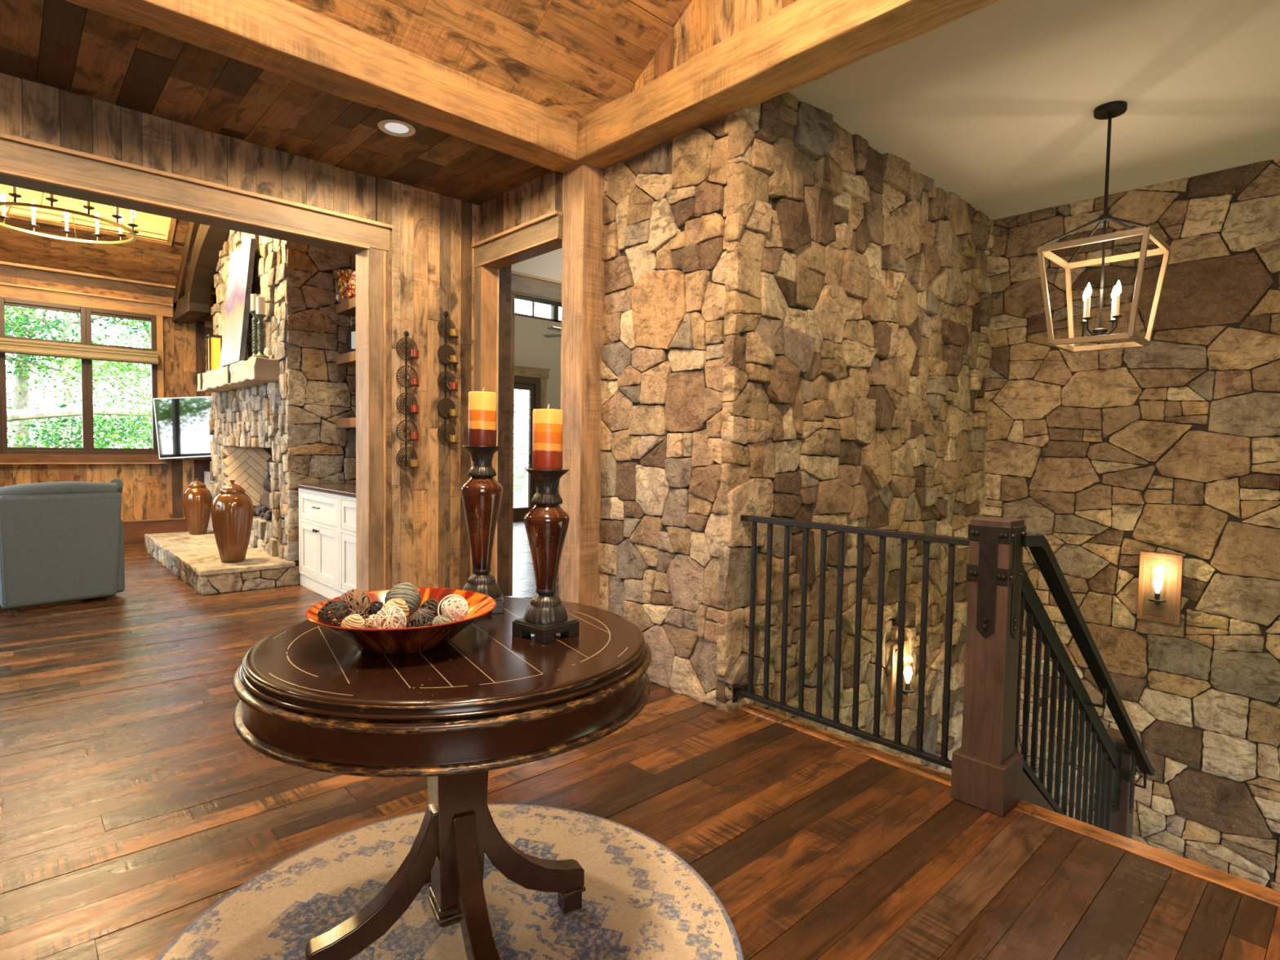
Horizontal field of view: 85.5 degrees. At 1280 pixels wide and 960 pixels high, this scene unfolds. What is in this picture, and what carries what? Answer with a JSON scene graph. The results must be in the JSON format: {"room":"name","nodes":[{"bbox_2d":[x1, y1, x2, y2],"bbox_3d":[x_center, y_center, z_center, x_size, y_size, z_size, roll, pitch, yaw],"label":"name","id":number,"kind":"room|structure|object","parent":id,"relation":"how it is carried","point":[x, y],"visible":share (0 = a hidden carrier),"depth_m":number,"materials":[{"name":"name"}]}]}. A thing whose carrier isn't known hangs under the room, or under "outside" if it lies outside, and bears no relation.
{"room":"entrance hall","nodes":[
{"label":"entrance hall","id":0,"kind":"room"},
{"bbox_2d":[0,258,216,520],"bbox_3d":[-7.076,-0.886,7.921,4.800,3.300,0.203,-2,4,-43],"label":"wall","id":1,"kind":"structure","parent":0,"point":[149,491],"depth_m":8.67,"materials":[{"name":"wood"}]},
{"bbox_2d":[0,396,1,453],"bbox_3d":[-7.412,-1.151,7.452,0.760,1.740,0.090,-2,4,-43],"label":"window","id":2,"kind":"structure","parent":1,"relation":"in","point":[0,397],"depth_m":7.70,"materials":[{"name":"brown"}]},
{"bbox_2d":[0,297,88,453],"bbox_3d":[-6.854,-1.165,7.968,0.760,1.740,0.090,-2,4,-43],"label":"window","id":3,"kind":"structure","parent":1,"relation":"in","point":[3,300],"depth_m":7.92,"materials":[{"name":"brown"}]},
{"bbox_2d":[0,337,159,364],"bbox_3d":[-7.074,-1.480,7.584,2.968,0.163,0.124,-2,4,-43],"label":"window blind","id":4,"kind":"object","parent":3,"relation":"attached to","point":[15,346],"visible":1,"depth_m":8.02,"materials":[{"name":"fabric"}]},
{"bbox_2d":[0,261,216,464],"bbox_3d":[-6.992,-1.299,7.774,4.740,2.240,0.065,-2,4,-43],"label":"trim","id":5,"kind":"structure","parent":1,"relation":"attached to","point":[161,310],"depth_m":8.20,"materials":[{"name":"brown wood"}]},
{"bbox_2d":[85,306,158,454],"bbox_3d":[-6.324,-1.179,8.458,0.685,1.740,0.090,-2,4,-43],"label":"window","id":6,"kind":"structure","parent":1,"relation":"in","point":[89,311],"depth_m":8.40,"materials":[{"name":"brown"}]},
{"bbox_2d":[123,517,188,541],"bbox_3d":[-7.034,0.645,7.845,4.700,0.250,0.030,-2,4,-43],"label":"baseboard","id":7,"kind":"structure","parent":1,"relation":"attached to","point":[134,530],"depth_m":8.67,"materials":[{"name":"brown wood"}]},
{"bbox_2d":[152,395,213,458],"bbox_3d":[-5.450,-0.682,8.876,1.272,0.838,0.325,0,3,-12],"label":"television","id":8,"kind":"object","parent":1,"relation":"attached to","point":[182,424],"visible":0.41,"depth_m":8.66,"materials":[{"name":"black"}]},
{"bbox_2d":[172,221,230,324],"bbox_3d":[-4.780,-3.095,7.652,0.210,2.313,3.134,-2,4,-43],"label":"roof truss","id":9,"kind":"object","parent":1,"relation":"attached to","point":[203,243],"visible":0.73,"depth_m":7.93,"materials":[{"name":"brown wood"}]},
{"bbox_2d":[0,205,219,291],"bbox_3d":[-4.845,-3.401,5.458,5.230,2.376,6.644,-2,4,-43],"label":"ceiling","id":10,"kind":"structure","parent":0,"point":[137,260],"depth_m":8.02,"materials":[{"name":"wood"}]},
{"bbox_2d":[0,186,138,244],"bbox_3d":[-5.016,-3.309,5.956,1.124,2.210,1.117,-2,4,-43],"label":"ring chandelier","id":11,"kind":"object","parent":10,"relation":"hanging from","point":[118,216],"visible":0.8,"depth_m":6.14,"materials":[{"name":"gold metal"}]},
{"bbox_2d":[0,183,176,245],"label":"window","id":12,"kind":"structure","parent":10,"relation":"attached to","point":[148,222],"depth_m":7.76,"materials":[{"name":"glass"}]},
{"bbox_2d":[0,72,505,595],"bbox_3d":[-2.889,-1.268,3.103,5.220,4.649,0.180,-2,4,-43],"label":"wall","id":13,"kind":"structure","parent":0,"point":[429,260],"depth_m":4.33,"materials":[{"name":"wood"}]},
{"bbox_2d":[0,132,392,591],"bbox_3d":[-3.212,-0.226,2.866,4.384,2.579,0.227,-2,4,-43],"label":"trim","id":14,"kind":"structure","parent":13,"relation":"attached to","point":[24,163],"depth_m":3.88,"materials":[{"name":"brown wood"}]},
{"bbox_2d":[395,331,419,469],"bbox_3d":[-1.437,-0.498,4.308,0.134,0.860,0.093,-2,4,-43],"label":"candle holder","id":15,"kind":"object","parent":13,"relation":"attached to","point":[414,354],"visible":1,"depth_m":4.32,"materials":[{"name":"black metal"}]},
{"bbox_2d":[409,404,418,413],"bbox_3d":[-1.407,-0.443,4.317,0.053,0.046,0.053,-2,4,-43],"label":"cup","id":16,"kind":"object","parent":15,"relation":"on","point":[414,408],"depth_m":4.30,"materials":[{"name":"red glass"}]},
{"bbox_2d":[437,311,458,443],"bbox_3d":[-1.239,-0.665,4.482,0.128,0.858,0.093,-2,4,-43],"label":"candle holder","id":17,"kind":"object","parent":13,"relation":"attached to","point":[446,355],"visible":1,"depth_m":4.49,"materials":[{"name":"black metal"}]},
{"bbox_2d":[0,0,551,205],"bbox_3d":[-2.482,-1.819,2.705,5.300,0.100,1.100,-2,4,-43],"label":"ceiling","id":18,"kind":"structure","parent":0,"point":[64,45],"depth_m":3.25,"materials":[{"name":"wood"}]},
{"bbox_2d":[377,119,415,137],"bbox_3d":[-1.234,-1.784,3.509,0.184,0.012,0.184,-2,4,-43],"label":"recessed light","id":19,"kind":"object","parent":18,"relation":"in","point":[394,127],"visible":1,"depth_m":3.50,"materials":[{"name":"white plastic"}]},
{"bbox_2d":[286,0,692,122],"bbox_3d":[-0.114,-2.505,0.052,5.400,2.032,6.095,-2,4,-43],"label":"ceiling","id":20,"kind":"structure","parent":0,"point":[572,59],"depth_m":3.25,"materials":[{"name":"wood"}]},
{"bbox_2d":[65,0,577,170],"bbox_3d":[-2.216,-1.794,2.142,4.925,0.220,0.221,-2,4,-43],"label":"beam","id":21,"kind":"structure","parent":20,"relation":"attached to","point":[286,38],"depth_m":2.97,"materials":[{"name":"brown wood"}]},
{"bbox_2d":[502,265,511,595],"bbox_3d":[-3.148,-1.939,7.198,0.175,5.600,6.400,-2,4,-43],"label":"wall","id":22,"kind":"structure","parent":0,"point":[508,268],"depth_m":4.96,"materials":[{"name":"wood"}]},
{"bbox_2d":[334,297,355,316],"bbox_3d":[-1.939,-1.496,5.589,0.300,0.085,2.120,-2,4,-43],"label":"wall shelf","id":23,"kind":"object","parent":22,"relation":"attached to","point":[347,308],"visible":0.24,"depth_m":6.10,"materials":[{"name":"brown wood"}]},
{"bbox_2d":[335,268,355,302],"bbox_3d":[-2.520,-1.720,6.109,0.204,0.291,0.482,-2,4,-43],"label":"flower arrangement","id":24,"kind":"object","parent":23,"relation":"on","point":[347,282],"visible":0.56,"depth_m":6.08,"materials":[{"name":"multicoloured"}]},
{"bbox_2d":[335,351,355,366],"bbox_3d":[-1.946,-1.042,5.610,0.300,0.085,2.120,-2,4,-43],"label":"wall shelf","id":25,"kind":"object","parent":22,"relation":"attached to","point":[348,359],"visible":0.24,"depth_m":6.11,"materials":[{"name":"brown wood"}]},
{"bbox_2d":[346,315,355,351],"bbox_3d":[-2.522,-1.302,6.166,0.270,0.360,0.098,3,3,36],"label":"bottle","id":26,"kind":"object","parent":25,"relation":"on","point":[351,334],"visible":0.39,"depth_m":6.14,"materials":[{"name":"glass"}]},
{"bbox_2d":[335,417,355,428],"bbox_3d":[-1.956,-0.472,5.637,0.300,0.085,2.120,-2,4,-43],"label":"wall shelf","id":27,"kind":"object","parent":22,"relation":"attached to","point":[346,423],"visible":0.24,"depth_m":6.11,"materials":[{"name":"brown wood"}]},
{"bbox_2d":[513,473,524,506],"bbox_3d":[-10.256,3.664,11.194,120.000,0.200,150.000,-2,4,-43],"label":"ground","id":28,"kind":"structure","parent":0,"point":[521,498],"depth_m":59.79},
{"bbox_2d":[4,305,151,448],"bbox_3d":[-12.621,-2.872,14.453,8.677,12.497,8.110,0,3,-15],"label":"tree","id":29,"kind":"object","parent":28,"relation":"on","point":[20,401],"visible":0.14,"depth_m":13.30,"materials":[{"name":"green plant"}]},
{"bbox_2d":[4,305,151,448],"bbox_3d":[-10.864,-1.645,13.188,7.958,10.206,7.386,-2,4,-43],"label":"tree","id":30,"kind":"object","parent":28,"relation":"on","point":[69,402],"visible":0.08,"depth_m":13.43,"materials":[{"name":"green plant"}]},
{"bbox_2d":[4,305,151,422],"bbox_3d":[-11.324,-1.244,9.650,6.863,9.769,7.462,1,3,9],"label":"tree","id":31,"kind":"object","parent":28,"relation":"on","point":[32,414],"visible":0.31,"depth_m":11.12,"materials":[{"name":"green plant"}]},
{"bbox_2d":[6,315,151,448],"bbox_3d":[-8.665,-0.984,11.804,6.913,9.122,6.522,1,3,-4],"label":"tree","id":32,"kind":"object","parent":28,"relation":"on","point":[143,394],"visible":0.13,"depth_m":11.82,"materials":[{"name":"green plant"}]},
{"bbox_2d":[11,316,151,448],"bbox_3d":[-12.277,-1.747,17.058,7.144,10.008,7.782,-2,4,-43],"label":"tree","id":33,"kind":"object","parent":28,"relation":"on","point":[148,330],"visible":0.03,"depth_m":16.65,"materials":[{"name":"green plant"}]},
{"bbox_2d":[513,389,528,500],"bbox_3d":[-4.539,-0.790,24.664,5.261,7.655,6.123,1,3,-3],"label":"tree","id":34,"kind":"object","parent":28,"relation":"on","point":[522,423],"visible":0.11,"depth_m":25.22,"materials":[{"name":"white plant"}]},
{"bbox_2d":[513,390,528,506],"bbox_3d":[-4.275,-0.288,18.689,4.610,7.229,5.400,3,3,38],"label":"tree","id":35,"kind":"object","parent":28,"relation":"on","point":[525,411],"visible":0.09,"depth_m":19.23,"materials":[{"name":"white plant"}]},
{"bbox_2d":[478,170,563,241],"bbox_3d":[-0.755,-0.417,4.386,0.097,2.900,0.989,-2,4,-43],"label":"wall","id":36,"kind":"structure","parent":0,"point":[540,196],"depth_m":4.24,"materials":[{"name":"wood"}]},
{"bbox_2d":[471,210,562,582],"bbox_3d":[-0.778,-0.258,4.380,0.155,2.582,0.990,-2,4,-43],"label":"trim","id":37,"kind":"structure","parent":36,"relation":"attached to","point":[543,234],"depth_m":4.58,"materials":[{"name":"brown wood"}]},
{"bbox_2d":[511,248,562,280],"bbox_3d":[-0.413,-0.514,6.074,2.740,2.950,0.130,-2,4,-43],"label":"wall","id":38,"kind":"structure","parent":0,"point":[549,264],"depth_m":5.58,"materials":[{"name":"grey paint"}]},
{"bbox_2d":[508,270,561,596],"bbox_3d":[-0.570,-0.333,5.910,1.620,2.597,0.175,-2,4,-43],"label":"trim","id":39,"kind":"structure","parent":38,"relation":"attached to","point":[524,286],"depth_m":5.45,"materials":[{"name":"brown wood"}]},
{"bbox_2d":[514,315,561,493],"bbox_3d":[-0.775,-1.397,9.328,6.220,4.400,5.350,-2,4,-43],"label":"wall","id":40,"kind":"structure","parent":0,"point":[532,348],"depth_m":11.90,"materials":[{"name":"beige paint"}]},
{"bbox_2d":[513,375,541,519],"bbox_3d":[-2.210,-0.534,11.559,1.230,2.420,0.150,-2,4,-43],"label":"door","id":41,"kind":"structure","parent":40,"relation":"in","point":[532,384],"depth_m":11.83,"materials":[{"name":"brown"}]},
{"bbox_2d":[514,364,550,408],"bbox_3d":[-2.185,-0.614,11.515,1.610,2.585,0.060,-2,4,-43],"label":"trim","id":42,"kind":"structure","parent":40,"relation":"attached to","point":[543,373],"depth_m":11.86,"materials":[{"name":"brown wood"}]},
{"bbox_2d":[515,302,561,322],"bbox_3d":[-1.809,-2.922,11.816,2.900,0.340,0.100,-2,4,-43],"label":"window","id":43,"kind":"structure","parent":40,"relation":"in","point":[554,309],"depth_m":12.02,"materials":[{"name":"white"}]},
{"bbox_2d":[0,519,1279,959],"bbox_3d":[-0.514,1.128,5.154,11.400,0.251,13.350,-2,4,-43],"label":"floor","id":44,"kind":"structure","parent":0,"point":[133,802],"depth_m":2.33,"materials":[{"name":"wood"}]},
{"bbox_2d":[0,479,124,613],"bbox_3d":[-4.570,0.456,5.356,0.938,0.939,0.890,3,3,39],"label":"sofa","id":45,"kind":"object","parent":44,"relation":"on","point":[60,541],"visible":1,"depth_m":5.06,"materials":[{"name":"grey fabric"}]},
{"bbox_2d":[204,471,214,530],"bbox_3d":[-5.187,0.326,8.902,0.601,0.850,0.940,-2,4,-43],"label":"base cabinet","id":46,"kind":"object","parent":44,"relation":"on","point":[207,482],"visible":0.14,"depth_m":8.89,"materials":[{"name":"paint"}]},
{"bbox_2d":[144,230,355,595],"bbox_3d":[-4.026,-1.348,7.067,1.436,4.410,3.070,-2,4,-43],"label":"fireplace","id":47,"kind":"object","parent":44,"relation":"on","point":[283,407],"visible":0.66,"depth_m":6.25,"materials":[{"name":"stone"}]},
{"bbox_2d":[182,478,212,534],"bbox_3d":[-4.960,0.292,7.758,0.284,0.621,0.282,2,3,30],"label":"urn","id":48,"kind":"object","parent":47,"relation":"on","point":[197,500],"visible":1,"depth_m":7.68,"materials":[{"name":"orange ceramic"}]},
{"bbox_2d":[205,333,222,372],"bbox_3d":[-4.660,-1.380,7.578,0.140,0.402,0.140,-2,4,-43],"label":"hurricane lantern","id":49,"kind":"object","parent":47,"relation":"on","point":[214,345],"visible":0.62,"depth_m":7.54,"materials":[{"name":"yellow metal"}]},
{"bbox_2d":[210,480,253,562],"bbox_3d":[-3.558,0.352,6.045,0.324,0.708,0.321,2,3,30],"label":"urn","id":50,"kind":"object","parent":47,"relation":"on","point":[232,511],"visible":1,"depth_m":5.95,"materials":[{"name":"orange ceramic"}]},
{"bbox_2d":[219,237,256,367],"bbox_3d":[-3.943,-1.708,6.776,0.155,1.159,0.780,-2,4,-43],"label":"canvas painting","id":51,"kind":"object","parent":47,"relation":"on","point":[242,259],"visible":0.91,"depth_m":6.66},
{"bbox_2d":[247,310,257,359],"bbox_3d":[-3.525,-1.323,6.341,0.128,0.440,0.128,-2,4,-43],"label":"candlestick","id":52,"kind":"object","parent":47,"relation":"on","point":[255,320],"visible":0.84,"depth_m":6.32,"materials":[{"name":"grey metal"}]},
{"bbox_2d":[248,310,257,320],"bbox_3d":[-3.522,-1.500,6.332,0.092,0.085,0.092,-2,4,-43],"label":"cup","id":53,"kind":"object","parent":52,"relation":"on","point":[252,312],"depth_m":6.31,"materials":[{"name":"silver metal"}]},
{"bbox_2d":[250,293,259,311],"bbox_3d":[-3.520,-1.625,6.327,0.072,0.166,0.072,-2,4,-43],"label":"pillar candle","id":54,"kind":"object","parent":52,"relation":"on","point":[253,305],"visible":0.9,"depth_m":6.29,"materials":[{"name":"beige wax"}]},
{"bbox_2d":[253,314,268,358],"bbox_3d":[-3.404,-1.287,6.210,0.128,0.385,0.128,-2,4,-43],"label":"candlestick","id":55,"kind":"object","parent":47,"relation":"on","point":[260,324],"visible":0.98,"depth_m":6.19,"materials":[{"name":"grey metal"}]},
{"bbox_2d":[255,295,265,315],"bbox_3d":[-3.399,-1.565,6.197,0.072,0.172,0.072,-2,4,-43],"label":"pillar candle","id":56,"kind":"object","parent":55,"relation":"on","point":[260,301],"visible":0.98,"depth_m":6.17,"materials":[{"name":"beige wax"}]},
{"bbox_2d":[254,314,266,324],"bbox_3d":[-3.401,-1.437,6.203,0.092,0.085,0.092,-2,4,-43],"label":"cup","id":57,"kind":"object","parent":55,"relation":"on","point":[260,317],"depth_m":6.18,"materials":[{"name":"silver metal"}]},
{"bbox_2d":[253,458,274,520],"bbox_3d":[-3.711,0.097,7.110,0.486,0.620,1.348,-2,4,-43],"label":"logs","id":58,"kind":"object","parent":47,"relation":"in","point":[264,510],"visible":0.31,"depth_m":7.15,"materials":[{"name":"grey wood"}]},
{"bbox_2d":[298,488,340,599],"bbox_3d":[-2.438,0.511,5.899,0.651,0.850,0.970,-2,4,-43],"label":"base cabinet","id":59,"kind":"object","parent":44,"relation":"on","point":[318,512],"visible":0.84,"depth_m":5.67,"materials":[{"name":"paint"}]},
{"bbox_2d":[338,494,356,595],"bbox_3d":[-1.778,0.555,5.186,0.651,0.850,0.965,-2,4,-43],"label":"base cabinet","id":60,"kind":"object","parent":44,"relation":"on","point":[347,505],"visible":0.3,"depth_m":5.23,"materials":[{"name":"paint"}]},
{"bbox_2d":[295,482,355,497],"bbox_3d":[-2.084,0.091,5.522,0.655,0.033,1.995,-2,4,-43],"label":"countertop","id":61,"kind":"structure","parent":60,"relation":"on","point":[348,490],"depth_m":5.65,"materials":[{"name":"stone"}]},
{"bbox_2d":[155,804,744,959],"bbox_3d":[-0.453,1.156,1.691,1.414,0.012,1.414,-2,4,-43],"label":"rug","id":62,"kind":"object","parent":44,"relation":"on","point":[641,900],"visible":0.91,"depth_m":1.85,"materials":[{"name":"fabric"}]},
{"bbox_2d":[232,595,651,959],"bbox_3d":[-0.447,0.762,1.692,0.939,0.775,0.939,2,3,14],"label":"pedestal table","id":63,"kind":"object","parent":62,"relation":"on","point":[477,703],"visible":0.81,"depth_m":1.43,"materials":[{"name":"brown wood"}]},
{"bbox_2d":[305,587,496,654],"bbox_3d":[-0.543,0.334,1.599,0.414,0.087,0.414,-2,4,-43],"label":"glass bowl","id":64,"kind":"object","parent":63,"relation":"on","point":[408,640],"visible":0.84,"depth_m":1.50,"materials":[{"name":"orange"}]},
{"bbox_2d":[317,599,349,626],"bbox_3d":[-0.673,0.296,1.522,0.065,0.066,0.064,-2,4,-43],"label":"ball","id":65,"kind":"object","parent":64,"relation":"in","point":[338,608],"visible":0.8,"depth_m":1.50,"materials":[{"name":"black"}]},
{"bbox_2d":[340,613,364,628],"bbox_3d":[-0.625,0.319,1.508,0.050,0.051,0.050,-2,4,-43],"label":"ball","id":66,"kind":"object","parent":64,"relation":"in","point":[354,620],"visible":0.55,"depth_m":1.49,"materials":[{"name":"wicker"}]},
{"bbox_2d":[339,588,371,614],"bbox_3d":[-0.669,0.291,1.624,0.073,0.073,0.069,-2,4,-43],"label":"ball","id":67,"kind":"object","parent":64,"relation":"in","point":[356,599],"visible":0.66,"depth_m":1.60,"materials":[{"name":"brown"}]},
{"bbox_2d":[349,609,369,628],"bbox_3d":[-0.633,0.317,1.555,0.051,0.051,0.051,-2,4,-43],"label":"ball","id":68,"kind":"object","parent":64,"relation":"in","point":[364,615],"visible":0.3,"depth_m":1.55,"materials":[{"name":"brown"}]},
{"bbox_2d":[363,617,376,628],"bbox_3d":[-0.600,0.324,1.528,0.037,0.035,0.033,-2,4,-43],"label":"ball","id":69,"kind":"object","parent":64,"relation":"in","point":[368,621],"visible":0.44,"depth_m":1.52,"materials":[{"name":"beige"}]},
{"bbox_2d":[367,600,383,617],"bbox_3d":[-0.628,0.308,1.648,0.043,0.042,0.042,-2,4,-43],"label":"ball","id":70,"kind":"object","parent":64,"relation":"in","point":[375,606],"visible":0.6,"depth_m":1.64,"materials":[{"name":"black"}]},
{"bbox_2d":[373,605,406,628],"bbox_3d":[-0.553,0.314,1.533,0.070,0.072,0.070,-2,4,-43],"label":"ball","id":71,"kind":"object","parent":64,"relation":"in","point":[395,611],"visible":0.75,"depth_m":1.52,"materials":[{"name":"beige"}]},
{"bbox_2d":[382,598,408,626],"bbox_3d":[-0.572,0.311,1.617,0.063,0.064,0.064,-2,4,-43],"label":"ball","id":72,"kind":"object","parent":64,"relation":"in","point":[397,602],"visible":0.41,"depth_m":1.60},
{"bbox_2d":[384,582,421,617],"bbox_3d":[-0.572,0.292,1.670,0.085,0.087,0.086,-2,4,-43],"label":"twine ball","id":73,"kind":"object","parent":64,"relation":"in","point":[407,592],"visible":0.63,"depth_m":1.65,"materials":[{"name":"fabric"}]},
{"bbox_2d":[405,613,432,627],"bbox_3d":[-0.484,0.322,1.516,0.056,0.059,0.058,-2,4,-43],"label":"ball","id":74,"kind":"object","parent":64,"relation":"in","point":[417,619],"visible":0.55,"depth_m":1.50,"materials":[{"name":"black"}]},
{"bbox_2d":[413,607,435,626],"bbox_3d":[-0.493,0.319,1.578,0.054,0.055,0.054,-2,4,-43],"label":"twine ball","id":75,"kind":"object","parent":64,"relation":"in","point":[425,611],"visible":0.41,"depth_m":1.57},
{"bbox_2d":[419,599,442,617],"bbox_3d":[-0.500,0.312,1.657,0.054,0.054,0.055,-2,4,-43],"label":"ball","id":76,"kind":"object","parent":64,"relation":"in","point":[432,606],"visible":0.49,"depth_m":1.64,"materials":[{"name":"black"}]},
{"bbox_2d":[432,614,452,625],"bbox_3d":[-0.446,0.324,1.559,0.044,0.042,0.043,-2,4,-43],"label":"twine ball","id":77,"kind":"object","parent":64,"relation":"in","point":[442,619],"visible":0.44,"depth_m":1.55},
{"bbox_2d":[437,594,468,622],"bbox_3d":[-0.426,0.297,1.585,0.062,0.067,0.061,-2,4,-43],"label":"ball","id":78,"kind":"object","parent":64,"relation":"in","point":[448,604],"visible":0.88,"depth_m":1.57,"materials":[{"name":"beige"}]},
{"bbox_2d":[461,445,504,613],"bbox_3d":[-0.442,0.134,1.933,0.120,0.458,0.120,0,3,-15],"label":"candle holder","id":79,"kind":"object","parent":63,"relation":"on","point":[482,494],"visible":0.94,"depth_m":1.90,"materials":[{"name":"brown ceramic"}]},
{"bbox_2d":[462,445,502,476],"bbox_3d":[-0.439,-0.053,1.924,0.109,0.084,0.109,0,3,-15],"label":"candle cup","id":80,"kind":"object","parent":79,"relation":"on","point":[482,456],"depth_m":1.90,"materials":[{"name":"black metal"}]},
{"bbox_2d":[467,387,497,446],"bbox_3d":[-0.437,-0.175,1.918,0.077,0.162,0.077,0,3,-15],"label":"pillar candle","id":81,"kind":"object","parent":79,"relation":"on","point":[482,406],"visible":0.94,"depth_m":1.89,"materials":[{"name":"wax"}]},
{"bbox_2d":[511,468,579,644],"bbox_3d":[-0.227,0.176,1.681,0.116,0.405,0.116,3,3,40],"label":"candle holder","id":82,"kind":"object","parent":63,"relation":"on","point":[546,524],"visible":0.99,"depth_m":1.65,"materials":[{"name":"brown ceramic"}]},
{"bbox_2d":[532,404,563,469],"bbox_3d":[-0.222,-0.104,1.668,0.073,0.156,0.073,3,3,40],"label":"pillar candle","id":83,"kind":"object","parent":82,"relation":"on","point":[547,424],"visible":0.99,"depth_m":1.64,"materials":[{"name":"wax"}]},
{"bbox_2d":[525,468,569,505],"bbox_3d":[-0.224,0.016,1.673,0.106,0.084,0.106,3,3,40],"label":"candle cup","id":84,"kind":"object","parent":82,"relation":"on","point":[547,481],"depth_m":1.65,"materials":[{"name":"black metal"}]},
{"bbox_2d":[559,164,605,608],"bbox_3d":[-0.330,-0.341,3.986,0.186,2.800,0.202,-2,4,-43],"label":"column","id":85,"kind":"structure","parent":44,"relation":"on","point":[583,295],"depth_m":3.90,"materials":[{"name":"brown wood"}]},
{"bbox_2d":[555,0,999,173],"bbox_3d":[1.589,-1.715,1.817,0.226,0.220,5.862,-2,4,-43],"label":"beam","id":86,"kind":"structure","parent":85,"relation":"on","point":[802,42],"depth_m":2.90,"materials":[{"name":"brown wood"}]},
{"bbox_2d":[950,515,1026,817],"bbox_3d":[1.261,0.647,2.482,0.181,1.020,0.181,-2,4,-43],"label":"newel post","id":87,"kind":"object","parent":44,"relation":"on","point":[987,775],"visible":1,"depth_m":2.43,"materials":[{"name":"brown wood"}]},
{"bbox_2d":[1014,568,1118,831],"bbox_3d":[1.939,1.388,3.151,1.783,2.357,0.040,-2,4,-43],"label":"stair railing","id":88,"kind":"object","parent":87,"relation":"attached to","point":[1034,792],"visible":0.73,"depth_m":3.02,"materials":[{"name":"black metal"}]},
{"bbox_2d":[1022,533,1155,788],"bbox_3d":[2.111,0.964,3.207,2.135,1.584,0.113,-2,4,-43],"label":"stair handrail","id":89,"kind":"object","parent":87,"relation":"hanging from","point":[1038,545],"visible":0.84,"depth_m":2.93,"materials":[{"name":"black metal"}]},
{"bbox_3d":[2.636,2.055,3.218,2.880,1.785,3.350,-2,4,-43],"label":"staircase","id":90,"kind":"structure","parent":44,"relation":"attached to","visible":0},
{"bbox_2d":[1098,727,1137,839],"bbox_3d":[2.614,1.994,3.814,0.181,1.210,0.181,-2,4,-43],"label":"newel post","id":91,"kind":"object","parent":90,"relation":"on","point":[1121,823],"visible":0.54,"depth_m":3.73,"materials":[{"name":"brown wood"}]},
{"bbox_2d":[626,0,797,94],"bbox_3d":[1.692,-2.884,1.798,0.063,2.250,5.800,-2,4,-43],"label":"wall","id":92,"kind":"structure","parent":0,"point":[704,24],"depth_m":3.28,"materials":[{"name":"wood"}]},
{"bbox_2d":[597,91,995,774],"bbox_3d":[1.222,0.407,4.658,3.106,4.804,1.072,-2,4,-43],"label":"stone wall","id":93,"kind":"structure","parent":0,"point":[796,320],"depth_m":3.71,"materials":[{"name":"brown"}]},
{"bbox_2d":[732,515,969,768],"bbox_3d":[0.833,0.649,2.948,0.040,0.918,1.140,-2,4,-43],"label":"guard railing","id":94,"kind":"object","parent":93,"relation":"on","point":[944,761],"visible":0.92,"depth_m":2.87,"materials":[{"name":"black metal"}]},
{"bbox_2d":[887,639,915,714],"bbox_3d":[1.692,1.260,4.408,0.226,0.444,0.121,-2,4,-43],"label":"wall sconce","id":95,"kind":"object","parent":93,"relation":"attached to","point":[891,691],"visible":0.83,"depth_m":4.38,"materials":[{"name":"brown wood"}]},
{"bbox_2d":[739,703,1279,906],"bbox_3d":[2.081,1.337,1.683,0.092,0.263,4.720,-2,4,-43],"label":"trim","id":96,"kind":"structure","parent":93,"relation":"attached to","point":[1247,887],"depth_m":2.33,"materials":[{"name":"wood"}]},
{"bbox_2d":[787,0,1279,220],"bbox_3d":[3.173,-1.849,2.586,3.159,0.060,4.850,-2,4,-43],"label":"ceiling","id":97,"kind":"structure","parent":0,"point":[995,104],"depth_m":3.38,"materials":[{"name":"paint"}]},
{"bbox_2d":[1036,100,1170,352],"bbox_3d":[2.359,-1.280,3.512,0.472,1.190,0.471,-2,4,-43],"label":"lantern pendant","id":98,"kind":"object","parent":97,"relation":"hanging from","point":[1109,110],"visible":1,"depth_m":3.50,"materials":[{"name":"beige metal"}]},
{"bbox_2d":[977,157,1279,891],"bbox_3d":[4.231,0.502,3.678,0.215,4.804,4.800,-2,4,-43],"label":"stone wall","id":99,"kind":"structure","parent":0,"point":[1171,444],"depth_m":4.43,"materials":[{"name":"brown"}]},
{"bbox_2d":[1136,551,1183,625],"bbox_3d":[3.316,0.693,4.428,0.121,0.444,0.226,-2,4,-43],"label":"wall sconce","id":100,"kind":"object","parent":99,"relation":"attached to","point":[1160,582],"visible":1,"depth_m":4.45,"materials":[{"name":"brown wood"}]},
{"bbox_3d":[-3.468,0.742,12.389,6.500,0.153,2.400,-2,4,-43],"label":"deck","id":101,"kind":"object","parent":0,"visible":0},
{"bbox_2d":[513,464,528,506],"bbox_3d":[-3.961,0.175,13.126,6.000,0.900,0.140,-2,4,-43],"label":"deck railing","id":102,"kind":"object","parent":101,"relation":"on","point":[526,473],"visible":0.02,"depth_m":14.53,"materials":[{"name":"grey"}]},
{"bbox_3d":[-0.749,-3.595,9.215,6.350,0.100,5.450,-2,4,-43],"label":"ceiling","id":103,"kind":"structure","parent":0,"visible":0},
{"bbox_2d":[542,325,561,337],"bbox_3d":[-0.813,-2.841,9.964,1.249,1.477,1.265,-2,4,-43],"label":"ceiling fan","id":104,"kind":"object","parent":103,"relation":"hanging from","point":[555,328],"visible":0.05,"depth_m":10.13,"materials":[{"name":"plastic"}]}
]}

